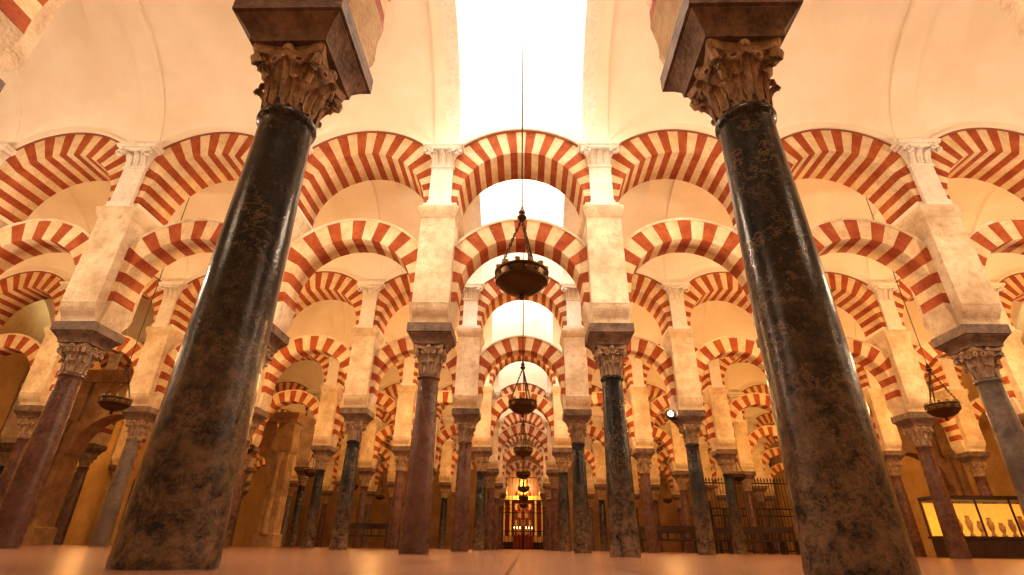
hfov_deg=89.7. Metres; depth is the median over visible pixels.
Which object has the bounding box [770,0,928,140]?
vault
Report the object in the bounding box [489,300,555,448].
arch
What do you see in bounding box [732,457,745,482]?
brass chandelier
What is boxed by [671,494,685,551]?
marble column
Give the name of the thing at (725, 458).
marble column
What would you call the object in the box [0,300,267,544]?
wall
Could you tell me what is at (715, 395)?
stone pier
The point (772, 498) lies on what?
marble column
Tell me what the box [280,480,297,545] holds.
marble column
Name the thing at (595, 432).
arch
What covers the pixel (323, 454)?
marble column
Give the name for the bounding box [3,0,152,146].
vault
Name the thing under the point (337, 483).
marble column
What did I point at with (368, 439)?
stone pier
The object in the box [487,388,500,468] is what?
stone pier
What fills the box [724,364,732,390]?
vault
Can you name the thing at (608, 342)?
marble column
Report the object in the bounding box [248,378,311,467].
arch
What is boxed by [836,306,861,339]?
vault
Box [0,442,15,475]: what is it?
marble column
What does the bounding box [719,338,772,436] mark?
arch
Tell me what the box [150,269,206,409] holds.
arch
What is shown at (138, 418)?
marble column
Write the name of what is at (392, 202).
vault
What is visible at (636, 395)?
stone pier
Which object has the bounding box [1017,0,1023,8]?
arch
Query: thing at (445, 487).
marble column
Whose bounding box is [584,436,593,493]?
stone pier
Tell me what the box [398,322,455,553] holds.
marble column
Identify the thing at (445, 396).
arch
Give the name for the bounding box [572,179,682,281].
vault
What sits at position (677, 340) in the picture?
stone pier
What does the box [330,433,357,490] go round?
arch
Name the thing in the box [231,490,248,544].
marble column
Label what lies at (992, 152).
arch
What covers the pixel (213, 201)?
vault
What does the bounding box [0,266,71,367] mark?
arch
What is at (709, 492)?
marble column
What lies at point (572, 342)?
stone pier
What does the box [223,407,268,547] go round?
marble column
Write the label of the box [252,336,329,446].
arch
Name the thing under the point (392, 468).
stone pier
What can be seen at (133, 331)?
vault
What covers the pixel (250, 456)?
marble column
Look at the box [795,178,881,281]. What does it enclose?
vault
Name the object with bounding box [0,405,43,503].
marble column
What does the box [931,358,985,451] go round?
stone pier
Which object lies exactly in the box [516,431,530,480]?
brass chandelier
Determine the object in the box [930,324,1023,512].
marble column
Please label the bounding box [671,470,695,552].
marble column
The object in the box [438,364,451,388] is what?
vault
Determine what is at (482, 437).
stone pier
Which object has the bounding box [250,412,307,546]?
portal
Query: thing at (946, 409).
brass chandelier
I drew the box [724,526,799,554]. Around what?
wooden bench
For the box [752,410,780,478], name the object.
arch
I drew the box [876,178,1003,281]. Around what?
vault
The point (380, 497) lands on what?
brass chandelier
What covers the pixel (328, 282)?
arch
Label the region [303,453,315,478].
brass chandelier
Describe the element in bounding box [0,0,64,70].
stone pier
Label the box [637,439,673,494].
arch
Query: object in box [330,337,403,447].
arch
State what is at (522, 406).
brass chandelier
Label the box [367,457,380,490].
stone pier
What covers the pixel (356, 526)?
wooden bench
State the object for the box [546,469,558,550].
marble column
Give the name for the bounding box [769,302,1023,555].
wall
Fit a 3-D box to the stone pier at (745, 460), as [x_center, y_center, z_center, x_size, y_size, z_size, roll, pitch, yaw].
[11.032,6.738,25.365,0.790,4.480,1.348,0,-27,1]
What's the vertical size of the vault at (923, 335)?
2.690 m
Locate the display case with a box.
[917,495,1023,558]
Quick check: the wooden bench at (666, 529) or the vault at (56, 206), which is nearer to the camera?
the vault at (56, 206)
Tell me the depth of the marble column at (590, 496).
34.18 m
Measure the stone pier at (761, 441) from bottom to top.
4.480 m
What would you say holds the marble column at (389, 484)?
on the floor
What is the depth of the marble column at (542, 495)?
34.27 m
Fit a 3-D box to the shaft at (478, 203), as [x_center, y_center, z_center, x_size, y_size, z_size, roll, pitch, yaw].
[0.277,-3.352,14.184,3.000,5.020,5.080,0,-27,1]
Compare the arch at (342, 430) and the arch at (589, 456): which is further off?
the arch at (589, 456)
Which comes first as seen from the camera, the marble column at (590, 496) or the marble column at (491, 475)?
the marble column at (491, 475)
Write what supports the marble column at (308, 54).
on the floor
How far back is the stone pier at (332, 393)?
19.82 m
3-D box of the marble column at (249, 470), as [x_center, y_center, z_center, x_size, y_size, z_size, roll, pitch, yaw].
[-13.010,10.221,24.163,0.730,3.420,0.730,0,-27,1]
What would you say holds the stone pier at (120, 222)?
on the marble column at (81, 343)
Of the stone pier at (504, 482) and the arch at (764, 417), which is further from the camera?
the stone pier at (504, 482)
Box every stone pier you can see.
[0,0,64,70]
[0,143,17,227]
[0,383,23,441]
[19,281,69,404]
[60,142,164,333]
[90,354,123,442]
[112,419,140,464]
[126,279,187,405]
[254,363,271,406]
[280,145,313,329]
[290,413,304,479]
[296,387,321,466]
[313,355,343,444]
[322,456,336,490]
[336,421,346,480]
[344,279,385,406]
[359,389,382,466]
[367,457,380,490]
[368,46,376,67]
[388,441,395,481]
[393,355,416,445]
[412,140,464,321]
[434,390,441,465]
[440,414,454,481]
[452,436,458,491]
[454,279,484,407]
[473,347,494,446]
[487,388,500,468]
[495,415,504,482]
[501,444,505,492]
[540,449,544,492]
[541,416,549,482]
[545,388,557,468]
[550,348,570,447]
[559,279,588,408]
[577,140,629,322]
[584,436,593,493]
[591,416,605,483]
[625,356,652,447]
[629,442,638,493]
[650,420,659,483]
[658,47,664,64]
[660,279,701,409]
[665,392,687,470]
[667,460,679,494]
[699,422,711,484]
[703,357,734,448]
[712,460,725,494]
[727,389,753,470]
[745,417,765,485]
[758,437,773,495]
[863,368,901,450]
[865,280,931,412]
[890,138,1000,336]
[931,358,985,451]
[989,280,1023,412]
[996,0,1023,42]
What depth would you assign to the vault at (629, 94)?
10.23 m
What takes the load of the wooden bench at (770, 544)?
on the floor
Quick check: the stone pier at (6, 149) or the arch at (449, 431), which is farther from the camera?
the arch at (449, 431)
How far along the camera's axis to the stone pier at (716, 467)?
34.95 m
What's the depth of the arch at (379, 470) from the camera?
35.87 m
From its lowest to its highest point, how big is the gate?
7.080 m
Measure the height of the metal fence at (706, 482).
3.200 m
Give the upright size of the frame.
5.020 m
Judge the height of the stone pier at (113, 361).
4.480 m
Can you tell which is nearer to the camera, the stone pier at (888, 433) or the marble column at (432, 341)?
the marble column at (432, 341)
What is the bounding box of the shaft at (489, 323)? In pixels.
[485,313,559,347]
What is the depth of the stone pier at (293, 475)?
30.02 m
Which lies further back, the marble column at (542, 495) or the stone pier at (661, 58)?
the marble column at (542, 495)
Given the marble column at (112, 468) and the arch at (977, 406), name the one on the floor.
the marble column at (112, 468)
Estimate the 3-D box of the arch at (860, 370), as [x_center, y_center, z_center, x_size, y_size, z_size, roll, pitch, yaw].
[12.410,3.990,20.109,3.009,4.680,0.940,0,-27,1]
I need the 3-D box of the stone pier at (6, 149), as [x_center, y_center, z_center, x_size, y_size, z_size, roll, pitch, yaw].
[-10.329,-1.282,10.079,0.790,4.480,1.348,0,-27,1]
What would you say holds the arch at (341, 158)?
on the marble column at (432, 341)
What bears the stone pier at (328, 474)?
on the marble column at (325, 496)
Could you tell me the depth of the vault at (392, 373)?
26.28 m
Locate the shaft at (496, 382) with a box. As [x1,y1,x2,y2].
[493,373,551,390]
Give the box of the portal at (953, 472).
[897,420,976,503]
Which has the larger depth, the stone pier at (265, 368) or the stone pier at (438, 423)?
the stone pier at (438, 423)
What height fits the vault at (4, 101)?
2.690 m
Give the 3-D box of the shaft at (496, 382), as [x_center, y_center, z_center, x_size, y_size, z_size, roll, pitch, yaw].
[0.521,1.971,24.713,3.000,5.020,5.080,0,-27,1]
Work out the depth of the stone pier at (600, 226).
9.11 m
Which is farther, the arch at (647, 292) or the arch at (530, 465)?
the arch at (530, 465)
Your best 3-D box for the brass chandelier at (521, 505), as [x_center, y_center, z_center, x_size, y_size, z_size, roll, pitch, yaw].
[0.905,12.010,39.696,0.627,9.380,0.627,-22,-35,38]
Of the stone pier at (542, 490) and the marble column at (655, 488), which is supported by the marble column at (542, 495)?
the stone pier at (542, 490)
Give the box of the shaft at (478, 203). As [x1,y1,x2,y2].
[471,190,572,281]
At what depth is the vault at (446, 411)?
31.41 m
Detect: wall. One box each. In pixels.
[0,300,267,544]
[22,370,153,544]
[284,441,789,552]
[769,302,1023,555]
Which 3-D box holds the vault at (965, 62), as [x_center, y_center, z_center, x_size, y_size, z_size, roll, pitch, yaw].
[9.139,-4.905,8.280,3.000,2.690,4.850,0,-27,1]
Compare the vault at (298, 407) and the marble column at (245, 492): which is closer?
the vault at (298, 407)
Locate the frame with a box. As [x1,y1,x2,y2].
[441,0,601,140]
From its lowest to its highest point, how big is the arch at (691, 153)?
4.680 m
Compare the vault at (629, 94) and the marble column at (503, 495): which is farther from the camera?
the marble column at (503, 495)
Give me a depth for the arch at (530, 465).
35.80 m
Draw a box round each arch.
[0,0,48,59]
[0,126,134,274]
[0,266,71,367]
[42,271,169,405]
[95,337,145,445]
[98,125,256,333]
[99,355,108,369]
[134,434,146,462]
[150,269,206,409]
[246,406,296,480]
[246,458,266,489]
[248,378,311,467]
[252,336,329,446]
[258,266,364,410]
[273,124,431,333]
[296,421,344,480]
[309,395,361,467]
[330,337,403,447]
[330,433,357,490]
[347,0,682,62]
[358,409,392,480]
[367,268,463,411]
[372,379,399,468]
[374,437,407,491]
[410,337,473,446]
[434,381,458,468]
[438,412,444,481]
[449,0,591,332]
[450,420,472,482]
[471,460,476,469]
[477,179,566,410]
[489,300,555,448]
[497,361,548,469]
[501,409,544,482]
[505,423,541,492]
[571,348,635,449]
[580,268,678,412]
[584,415,595,484]
[585,381,604,448]
[601,415,634,458]
[610,123,754,323]
[623,380,675,471]
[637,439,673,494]
[642,338,717,450]
[653,411,668,483]
[681,266,764,409]
[698,391,739,472]
[703,424,753,485]
[706,436,718,495]
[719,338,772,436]
[738,381,777,469]
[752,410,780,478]
[762,437,783,487]
[778,122,959,336]
[823,266,906,415]
[854,362,883,450]
[887,272,1022,413]
[893,340,966,453]
[922,121,1023,269]
[953,363,984,423]
[991,266,1023,325]
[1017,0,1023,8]
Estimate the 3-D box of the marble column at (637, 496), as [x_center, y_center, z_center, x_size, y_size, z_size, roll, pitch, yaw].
[8.228,15.581,34.185,0.730,3.420,0.730,0,-27,1]
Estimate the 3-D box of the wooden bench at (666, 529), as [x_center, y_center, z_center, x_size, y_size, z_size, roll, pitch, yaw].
[6.380,9.425,19.312,2.600,0.950,0.430,0,-27,1]
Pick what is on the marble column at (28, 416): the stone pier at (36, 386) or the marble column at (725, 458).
the stone pier at (36, 386)
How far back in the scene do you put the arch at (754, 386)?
25.10 m
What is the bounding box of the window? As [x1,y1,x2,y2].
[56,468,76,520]
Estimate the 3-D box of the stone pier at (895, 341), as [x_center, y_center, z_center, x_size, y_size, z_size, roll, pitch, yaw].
[10.787,1.416,14.836,0.790,4.480,1.348,0,-27,1]
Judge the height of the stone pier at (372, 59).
4.480 m
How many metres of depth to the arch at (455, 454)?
30.38 m
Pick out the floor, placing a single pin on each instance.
(54, 559)
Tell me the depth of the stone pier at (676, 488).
34.72 m
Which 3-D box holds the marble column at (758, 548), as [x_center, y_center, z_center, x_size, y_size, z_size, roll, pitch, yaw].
[10.982,10.264,23.584,0.730,3.420,0.730,0,-27,1]
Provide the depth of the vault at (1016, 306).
20.23 m
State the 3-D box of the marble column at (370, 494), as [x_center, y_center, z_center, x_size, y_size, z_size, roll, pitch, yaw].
[-9.766,15.549,34.619,0.730,3.420,0.730,0,-27,1]
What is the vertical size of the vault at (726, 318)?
2.690 m
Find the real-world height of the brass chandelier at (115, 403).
6.900 m
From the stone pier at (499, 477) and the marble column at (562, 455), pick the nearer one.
the marble column at (562, 455)
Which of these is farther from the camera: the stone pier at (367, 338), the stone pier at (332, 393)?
the stone pier at (332, 393)
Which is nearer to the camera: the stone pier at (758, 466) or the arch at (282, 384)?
the arch at (282, 384)
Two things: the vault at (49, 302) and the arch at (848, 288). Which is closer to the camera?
the arch at (848, 288)
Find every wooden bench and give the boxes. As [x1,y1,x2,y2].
[348,523,400,536]
[638,528,697,552]
[639,526,695,551]
[656,525,720,553]
[714,527,787,553]
[714,533,774,553]
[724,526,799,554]
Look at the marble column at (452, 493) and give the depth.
34.87 m
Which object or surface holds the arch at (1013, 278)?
on the marble column
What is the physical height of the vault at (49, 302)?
2.690 m
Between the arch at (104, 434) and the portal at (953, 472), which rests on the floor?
the portal at (953, 472)
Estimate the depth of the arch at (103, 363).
20.81 m
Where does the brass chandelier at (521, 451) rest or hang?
hanging from the shaft at (489, 323)
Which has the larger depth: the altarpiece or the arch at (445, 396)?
the altarpiece
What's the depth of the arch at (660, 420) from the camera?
30.38 m
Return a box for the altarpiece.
[503,456,542,548]
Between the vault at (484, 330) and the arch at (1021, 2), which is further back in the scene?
the vault at (484, 330)
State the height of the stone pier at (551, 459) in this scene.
4.480 m
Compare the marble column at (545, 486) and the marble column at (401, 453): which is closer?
the marble column at (401, 453)
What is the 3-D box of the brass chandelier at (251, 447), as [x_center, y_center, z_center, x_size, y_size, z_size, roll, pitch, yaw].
[-8.641,2.364,18.115,0.630,6.900,0.630,18,-32,-31]
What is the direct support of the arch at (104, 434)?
on the marble column at (93, 450)
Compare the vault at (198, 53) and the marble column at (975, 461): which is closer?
the vault at (198, 53)
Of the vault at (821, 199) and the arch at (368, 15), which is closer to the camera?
the arch at (368, 15)
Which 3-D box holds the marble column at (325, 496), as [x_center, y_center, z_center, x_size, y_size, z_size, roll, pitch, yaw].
[-12.765,15.544,34.692,0.730,3.420,0.730,0,-27,1]
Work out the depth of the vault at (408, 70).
10.32 m
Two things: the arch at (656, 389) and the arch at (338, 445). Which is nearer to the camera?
the arch at (656, 389)
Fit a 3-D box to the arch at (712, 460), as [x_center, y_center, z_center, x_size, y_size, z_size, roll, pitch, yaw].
[12.655,9.313,30.638,3.009,4.680,0.940,0,-27,1]
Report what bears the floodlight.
attached to the marble column at (689, 422)
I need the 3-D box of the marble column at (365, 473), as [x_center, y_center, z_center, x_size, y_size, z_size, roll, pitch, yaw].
[-7.012,10.232,24.018,0.730,3.420,0.730,0,-27,1]
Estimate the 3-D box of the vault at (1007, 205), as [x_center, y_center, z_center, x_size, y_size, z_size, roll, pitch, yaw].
[15.258,-2.285,13.297,3.000,2.690,5.080,0,-27,1]
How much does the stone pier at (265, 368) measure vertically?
4.480 m
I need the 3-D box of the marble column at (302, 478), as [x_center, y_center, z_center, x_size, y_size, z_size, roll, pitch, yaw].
[-10.011,10.227,24.091,0.730,3.420,0.730,0,-27,1]
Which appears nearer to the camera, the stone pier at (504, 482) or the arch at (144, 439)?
the arch at (144, 439)
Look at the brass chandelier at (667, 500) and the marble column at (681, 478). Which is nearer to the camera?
the marble column at (681, 478)
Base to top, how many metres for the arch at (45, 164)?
4.680 m
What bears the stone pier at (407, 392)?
on the marble column at (401, 453)
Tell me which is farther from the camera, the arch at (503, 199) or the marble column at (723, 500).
the marble column at (723, 500)
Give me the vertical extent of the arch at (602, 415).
4.680 m
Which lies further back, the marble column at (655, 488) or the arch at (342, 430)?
the marble column at (655, 488)
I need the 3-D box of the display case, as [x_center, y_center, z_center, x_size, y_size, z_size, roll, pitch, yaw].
[14.292,7.176,15.429,3.100,1.660,1.000,0,-27,1]
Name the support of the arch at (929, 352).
on the marble column at (918, 425)
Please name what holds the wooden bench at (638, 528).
on the floor
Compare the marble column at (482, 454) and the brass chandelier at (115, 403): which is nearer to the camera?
the brass chandelier at (115, 403)
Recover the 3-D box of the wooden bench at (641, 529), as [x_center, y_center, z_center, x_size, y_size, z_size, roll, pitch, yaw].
[6.404,9.966,20.383,2.600,0.950,0.430,0,-27,1]
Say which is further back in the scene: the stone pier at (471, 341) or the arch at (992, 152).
the stone pier at (471, 341)
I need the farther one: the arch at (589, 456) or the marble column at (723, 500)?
the marble column at (723, 500)
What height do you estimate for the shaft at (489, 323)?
5.020 m
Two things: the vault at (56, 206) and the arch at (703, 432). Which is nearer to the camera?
the vault at (56, 206)
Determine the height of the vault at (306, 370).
2.690 m
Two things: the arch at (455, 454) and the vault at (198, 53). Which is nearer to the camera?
the vault at (198, 53)
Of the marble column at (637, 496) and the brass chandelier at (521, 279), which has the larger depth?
the marble column at (637, 496)
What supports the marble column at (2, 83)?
on the floor
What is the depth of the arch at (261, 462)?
36.17 m
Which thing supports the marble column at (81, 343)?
on the floor
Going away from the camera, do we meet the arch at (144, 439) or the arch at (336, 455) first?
the arch at (144, 439)
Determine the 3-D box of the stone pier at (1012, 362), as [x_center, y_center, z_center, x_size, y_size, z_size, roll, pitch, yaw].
[13.786,1.421,14.764,0.790,4.480,1.348,0,-27,1]
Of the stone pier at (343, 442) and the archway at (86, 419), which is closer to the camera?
the archway at (86, 419)
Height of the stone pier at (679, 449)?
4.480 m
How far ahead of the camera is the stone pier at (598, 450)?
30.04 m
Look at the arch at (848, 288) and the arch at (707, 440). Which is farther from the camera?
the arch at (707, 440)
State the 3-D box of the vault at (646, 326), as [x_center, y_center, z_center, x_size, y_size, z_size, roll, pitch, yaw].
[6.383,0.360,18.778,3.000,2.690,5.080,0,-27,1]
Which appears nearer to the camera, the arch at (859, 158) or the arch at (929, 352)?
the arch at (859, 158)
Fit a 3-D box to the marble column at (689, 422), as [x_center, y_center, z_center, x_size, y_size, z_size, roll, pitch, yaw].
[4.739,4.931,13.200,0.730,3.420,0.730,0,-27,1]
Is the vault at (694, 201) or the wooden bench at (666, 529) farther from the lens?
the wooden bench at (666, 529)
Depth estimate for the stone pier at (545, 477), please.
29.88 m
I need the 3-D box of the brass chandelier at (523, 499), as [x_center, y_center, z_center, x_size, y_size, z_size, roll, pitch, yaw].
[0.779,9.257,34.249,0.627,9.380,0.627,12,-29,-21]
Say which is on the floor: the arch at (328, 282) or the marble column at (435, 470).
the marble column at (435, 470)
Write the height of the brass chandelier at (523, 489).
9.380 m
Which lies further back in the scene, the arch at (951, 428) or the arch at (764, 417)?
the arch at (764, 417)
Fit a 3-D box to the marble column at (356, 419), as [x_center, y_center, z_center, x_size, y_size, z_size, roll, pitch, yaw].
[-4.258,4.915,13.417,0.730,3.420,0.730,0,-27,1]
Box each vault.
[0,71,8,142]
[2,192,79,275]
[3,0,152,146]
[44,299,121,333]
[60,181,179,279]
[122,299,153,339]
[124,0,263,144]
[173,180,237,280]
[279,360,317,386]
[286,300,338,339]
[287,404,302,412]
[312,182,373,279]
[316,0,445,140]
[317,362,323,386]
[336,300,409,344]
[363,180,471,280]
[379,365,399,388]
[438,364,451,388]
[443,405,448,413]
[455,320,485,346]
[560,303,635,347]
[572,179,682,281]
[590,406,596,415]
[592,368,601,383]
[596,0,714,139]
[597,406,602,415]
[622,367,665,386]
[634,301,712,345]
[672,181,733,280]
[710,301,757,340]
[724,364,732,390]
[732,362,765,388]
[747,407,764,416]
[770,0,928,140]
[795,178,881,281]
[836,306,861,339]
[862,301,934,342]
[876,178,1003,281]
[903,0,1023,137]
[985,189,1023,280]
[1010,301,1022,328]
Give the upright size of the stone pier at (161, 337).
4.480 m
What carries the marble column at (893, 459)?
on the floor
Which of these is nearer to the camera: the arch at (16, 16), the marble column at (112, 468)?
the arch at (16, 16)
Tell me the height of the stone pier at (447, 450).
4.480 m
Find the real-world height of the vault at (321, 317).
2.690 m
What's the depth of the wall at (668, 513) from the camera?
40.03 m
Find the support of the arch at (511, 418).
on the marble column at (498, 486)
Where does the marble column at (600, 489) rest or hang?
on the floor
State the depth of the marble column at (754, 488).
29.05 m
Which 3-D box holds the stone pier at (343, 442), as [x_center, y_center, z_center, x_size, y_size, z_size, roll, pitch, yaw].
[-9.840,9.362,31.136,0.790,4.480,1.348,0,-27,1]
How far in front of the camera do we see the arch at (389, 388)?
25.54 m
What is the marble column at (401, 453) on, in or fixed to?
on the floor
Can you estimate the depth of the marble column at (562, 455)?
18.41 m
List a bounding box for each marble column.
[0,79,4,91]
[0,321,124,547]
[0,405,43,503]
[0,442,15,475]
[53,443,107,543]
[88,406,158,545]
[105,0,372,569]
[108,465,133,479]
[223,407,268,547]
[227,446,259,546]
[230,466,254,545]
[231,480,250,543]
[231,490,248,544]
[260,323,289,379]
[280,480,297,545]
[286,467,314,546]
[301,445,336,547]
[315,490,333,546]
[329,407,374,549]
[335,481,339,491]
[351,467,375,547]
[361,491,376,546]
[383,481,394,547]
[386,446,409,548]
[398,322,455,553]
[433,468,437,479]
[437,482,452,548]
[451,408,480,551]
[451,492,454,541]
[472,447,492,549]
[485,469,498,549]
[494,483,503,548]
[499,493,506,548]
[540,493,545,549]
[542,483,550,549]
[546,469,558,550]
[552,447,571,551]
[562,409,591,552]
[584,323,640,556]
[588,493,594,549]
[594,484,608,550]
[631,448,658,552]
[635,494,640,550]
[651,484,663,551]
[660,0,921,574]
[671,410,716,554]
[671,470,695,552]
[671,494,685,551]
[705,485,715,538]
[711,449,747,553]
[716,495,731,546]
[734,471,764,553]
[752,485,771,552]
[764,496,780,552]
[882,450,926,556]
[890,411,971,558]
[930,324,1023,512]
[954,451,996,503]
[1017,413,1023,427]
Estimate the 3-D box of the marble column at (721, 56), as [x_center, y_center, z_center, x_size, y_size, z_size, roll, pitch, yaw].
[1.500,-0.293,2.949,0.730,3.420,0.730,0,-27,1]
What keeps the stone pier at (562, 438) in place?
on the marble column at (562, 455)
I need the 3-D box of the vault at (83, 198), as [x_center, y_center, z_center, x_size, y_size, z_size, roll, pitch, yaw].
[-11.735,-2.333,13.949,3.000,2.690,5.080,0,-27,1]
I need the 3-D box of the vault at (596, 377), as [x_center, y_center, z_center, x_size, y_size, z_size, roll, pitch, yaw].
[3.506,3.016,24.115,3.000,2.690,5.080,0,-27,1]
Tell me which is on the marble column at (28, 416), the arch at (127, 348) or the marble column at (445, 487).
the arch at (127, 348)
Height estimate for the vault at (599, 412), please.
2.690 m
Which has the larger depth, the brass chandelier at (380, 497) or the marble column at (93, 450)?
the brass chandelier at (380, 497)
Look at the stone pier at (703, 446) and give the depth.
29.87 m
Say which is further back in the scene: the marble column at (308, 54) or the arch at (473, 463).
the arch at (473, 463)
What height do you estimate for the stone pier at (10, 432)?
4.480 m
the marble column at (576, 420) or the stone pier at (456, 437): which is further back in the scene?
the stone pier at (456, 437)
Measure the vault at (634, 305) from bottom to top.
2.690 m
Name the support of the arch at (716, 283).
on the marble column at (689, 422)
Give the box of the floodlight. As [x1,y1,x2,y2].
[665,410,677,419]
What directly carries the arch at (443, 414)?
on the marble column at (389, 484)
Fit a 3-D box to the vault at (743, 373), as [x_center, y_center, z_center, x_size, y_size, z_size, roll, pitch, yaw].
[12.503,3.032,23.898,3.000,2.690,5.080,0,-27,1]
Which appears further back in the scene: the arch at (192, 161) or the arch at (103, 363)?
the arch at (103, 363)
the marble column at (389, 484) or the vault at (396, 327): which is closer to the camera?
the vault at (396, 327)
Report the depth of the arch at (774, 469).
35.41 m
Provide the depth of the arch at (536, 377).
26.00 m
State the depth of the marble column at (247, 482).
29.99 m
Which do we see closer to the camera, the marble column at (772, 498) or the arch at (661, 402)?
the arch at (661, 402)
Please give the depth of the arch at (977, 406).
19.50 m
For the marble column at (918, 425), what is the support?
on the floor
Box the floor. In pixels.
[0,544,1023,574]
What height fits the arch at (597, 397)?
4.680 m
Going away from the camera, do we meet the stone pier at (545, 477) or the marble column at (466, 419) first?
the marble column at (466, 419)
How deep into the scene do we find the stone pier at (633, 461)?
35.09 m
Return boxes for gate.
[503,455,542,548]
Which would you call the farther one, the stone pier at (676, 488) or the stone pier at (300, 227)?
the stone pier at (676, 488)
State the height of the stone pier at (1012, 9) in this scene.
4.480 m
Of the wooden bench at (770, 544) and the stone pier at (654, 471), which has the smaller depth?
the wooden bench at (770, 544)
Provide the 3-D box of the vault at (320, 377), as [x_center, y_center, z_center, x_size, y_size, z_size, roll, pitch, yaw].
[-8.491,2.995,24.405,3.000,2.690,5.080,0,-27,1]
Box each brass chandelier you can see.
[97,197,189,414]
[247,438,254,453]
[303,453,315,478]
[375,442,386,500]
[495,0,548,299]
[508,179,536,417]
[513,300,532,459]
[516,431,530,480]
[518,460,528,493]
[519,481,528,502]
[519,496,527,508]
[661,446,672,502]
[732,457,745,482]
[865,197,961,420]
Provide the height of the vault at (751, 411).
2.690 m
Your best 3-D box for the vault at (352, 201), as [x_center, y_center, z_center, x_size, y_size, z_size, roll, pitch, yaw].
[-5.736,-2.322,13.804,3.000,2.690,5.080,0,-27,1]
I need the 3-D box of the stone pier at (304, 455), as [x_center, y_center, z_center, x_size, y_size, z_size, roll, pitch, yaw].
[-9.962,6.701,25.872,0.790,4.480,1.348,0,-27,1]
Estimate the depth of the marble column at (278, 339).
8.84 m
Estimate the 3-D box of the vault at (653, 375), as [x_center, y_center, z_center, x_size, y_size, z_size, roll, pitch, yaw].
[6.505,3.021,24.043,3.000,2.690,5.080,0,-27,1]
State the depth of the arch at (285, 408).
31.64 m
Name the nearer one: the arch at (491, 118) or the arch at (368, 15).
the arch at (368, 15)
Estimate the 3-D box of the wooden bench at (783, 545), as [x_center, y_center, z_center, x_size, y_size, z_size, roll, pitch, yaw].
[9.404,9.972,20.310,2.600,0.950,0.430,0,-27,1]
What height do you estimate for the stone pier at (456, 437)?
4.480 m
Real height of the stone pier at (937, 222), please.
4.480 m
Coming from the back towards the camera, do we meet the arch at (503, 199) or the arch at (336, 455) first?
the arch at (336, 455)
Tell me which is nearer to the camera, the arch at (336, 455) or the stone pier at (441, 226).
the stone pier at (441, 226)
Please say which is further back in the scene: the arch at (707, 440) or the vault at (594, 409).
the arch at (707, 440)
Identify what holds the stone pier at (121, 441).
on the marble column at (112, 468)
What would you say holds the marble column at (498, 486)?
on the floor
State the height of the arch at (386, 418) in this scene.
4.680 m
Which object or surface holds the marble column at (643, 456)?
on the floor
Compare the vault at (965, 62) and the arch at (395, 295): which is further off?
the arch at (395, 295)

